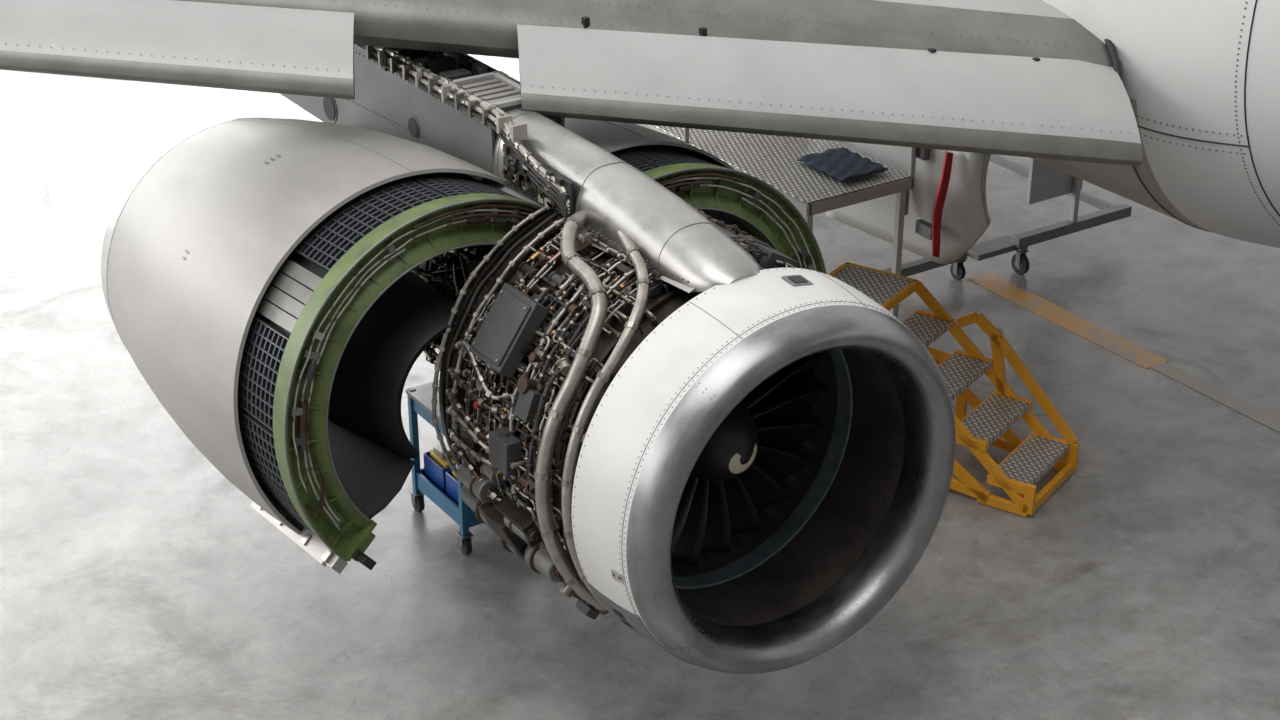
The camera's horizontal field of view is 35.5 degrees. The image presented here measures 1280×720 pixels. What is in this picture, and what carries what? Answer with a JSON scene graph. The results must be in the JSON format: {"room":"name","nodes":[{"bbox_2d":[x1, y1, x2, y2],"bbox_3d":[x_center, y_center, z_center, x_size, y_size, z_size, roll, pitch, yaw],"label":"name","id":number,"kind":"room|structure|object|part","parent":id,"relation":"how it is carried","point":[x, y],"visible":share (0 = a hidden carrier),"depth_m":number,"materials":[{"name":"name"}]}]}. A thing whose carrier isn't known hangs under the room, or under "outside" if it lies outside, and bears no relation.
{"room":"aircraft hangar","nodes":[
{"label":"aircraft hangar","id":0,"kind":"room"},
{"bbox_2d":[0,54,1279,719],"bbox_3d":[1.905,-0.177,15.699,70.001,0.105,70.001,-16,31,-30],"label":"floor","id":1,"kind":"structure","parent":0,"point":[138,581],"depth_m":12.79,"materials":[{"name":"concrete"}]},
{"bbox_2d":[405,380,481,553],"bbox_3d":[-1.039,0.604,12.922,0.680,0.964,0.758,-16,31,-30],"label":"tool cart","id":2,"kind":"object","parent":1,"relation":"on","point":[436,480],"visible":0.41,"depth_m":12.85,"materials":[{"name":"blue paint"}]},
{"bbox_2d":[638,124,916,318],"bbox_3d":[0.895,-1.080,15.196,0.980,1.969,2.410,-16,31,-30],"label":"work platform","id":3,"kind":"object","parent":1,"relation":"on","point":[772,159],"visible":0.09,"depth_m":14.40,"materials":[{"name":"grey paint"}]},
{"bbox_3d":[0.895,-1.797,14.842,0.980,0.370,2.410,-16,31,-30],"label":"guard rail","id":4,"kind":"part","parent":3,"relation":"part of","materials":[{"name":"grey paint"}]},
{"bbox_2d":[797,147,887,181],"bbox_3d":[1.457,-1.408,14.398,0.407,0.041,0.546,-16,31,-30],"label":"cloth","id":5,"kind":"object","parent":3,"relation":"on","point":[842,164],"visible":1,"depth_m":14.38,"materials":[{"name":"blue"}]},
{"bbox_2d":[828,262,1079,516],"bbox_3d":[2.006,0.170,13.614,1.866,1.129,0.826,17,31,30],"label":"step ladder","id":6,"kind":"object","parent":1,"relation":"on","point":[1029,460],"visible":0.55,"depth_m":13.56,"materials":[{"name":"yellow metal"}]},
{"bbox_3d":[2.013,0.177,13.600,1.838,1.118,0.742,17,31,30],"label":"ladder frame","id":7,"kind":"part","parent":6,"relation":"part of","materials":[{"name":"yellow paint"}]},
{"bbox_2d":[882,154,1131,279],"bbox_3d":[2.525,-1.532,17.193,2.625,1.009,2.228,-16,31,-30],"label":"wheeled cart","id":8,"kind":"object","parent":1,"relation":"on","point":[1045,182],"visible":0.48,"depth_m":16.60,"materials":[{"name":"metal"}]},
{"bbox_2d":[826,141,986,262],"bbox_3d":[1.925,-1.271,14.671,0.210,1.123,1.870,-16,31,-30],"label":"door skin","id":9,"kind":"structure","parent":8,"relation":"on","point":[963,221],"depth_m":14.39,"materials":[{"name":"white metal"}]},
{"bbox_2d":[904,148,931,239],"bbox_3d":[2.007,-1.237,14.317,0.080,0.690,0.365,-16,31,-30],"label":"fittings","id":10,"kind":"object","parent":9,"relation":"attached to","point":[923,228],"visible":0.59,"depth_m":14.35,"materials":[{"name":"metal"}]},
{"bbox_2d":[932,150,952,256],"bbox_3d":[2.113,-1.095,14.086,0.063,0.821,0.186,-9,28,-18],"label":"streamer","id":11,"kind":"object","parent":10,"relation":"hanging from","point":[941,193],"visible":0.98,"depth_m":14.06,"materials":[{"name":"red fabric"}]},
{"bbox_2d":[931,154,990,263],"bbox_3d":[1.936,-1.265,14.668,0.210,1.139,1.895,-16,31,-30],"label":"seal","id":12,"kind":"object","parent":9,"relation":"attached to","point":[987,156],"visible":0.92,"depth_m":13.89,"materials":[{"name":"rubber"}]},
{"bbox_2d":[1029,0,1279,247],"bbox_3d":[4.827,-2.889,12.971,4.400,4.373,15.300,-16,31,-30],"label":"fuselage","id":13,"kind":"object","parent":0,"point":[1202,77],"visible":0.58,"depth_m":12.06,"materials":[{"name":"white metal"}]},
{"bbox_2d":[0,0,1141,165],"bbox_3d":[-2.507,-2.797,12.972,10.684,1.946,4.600,-2,26,-5],"label":"wing","id":14,"kind":"object","parent":13,"relation":"attached to","point":[1022,78],"visible":0.99,"depth_m":11.62,"materials":[{"name":"grey paint"}]},
{"bbox_2d":[279,44,762,292],"bbox_3d":[-1.197,-1.470,12.107,0.588,0.767,6.191,-16,31,-30],"label":"pylon","id":15,"kind":"object","parent":14,"relation":"attached to","point":[458,105],"visible":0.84,"depth_m":10.97,"materials":[{"name":"metal"}]},
{"bbox_2d":[411,204,955,673],"bbox_3d":[-0.502,-0.129,11.651,2.119,2.243,4.870,-16,31,-30],"label":"engine","id":16,"kind":"object","parent":15,"relation":"attached to","point":[743,474],"visible":0.85,"depth_m":10.22,"materials":[{"name":"white paint"}]},
{"bbox_2d":[101,118,543,573],"bbox_3d":[-1.968,-0.343,11.745,1.846,2.050,3.212,-18,31,-32],"label":"cowl","id":17,"kind":"object","parent":16,"relation":"attached to","point":[257,276],"visible":1,"depth_m":10.79,"materials":[{"name":"metal"}]},
{"bbox_3d":[-1.851,-0.348,10.477,0.068,0.326,0.600,34,-4,-40],"label":"cascade blank panel","id":18,"kind":"part","parent":17,"relation":"part of","materials":[{"name":"silver metal"}]},
{"bbox_2d":[565,118,826,273],"bbox_3d":[-0.274,-0.676,12.832,1.589,2.161,3.246,-16,31,-30],"label":"cowl","id":19,"kind":"object","parent":16,"relation":"attached to","point":[703,180],"visible":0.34,"depth_m":11.65,"materials":[{"name":"metal"}]}
]}

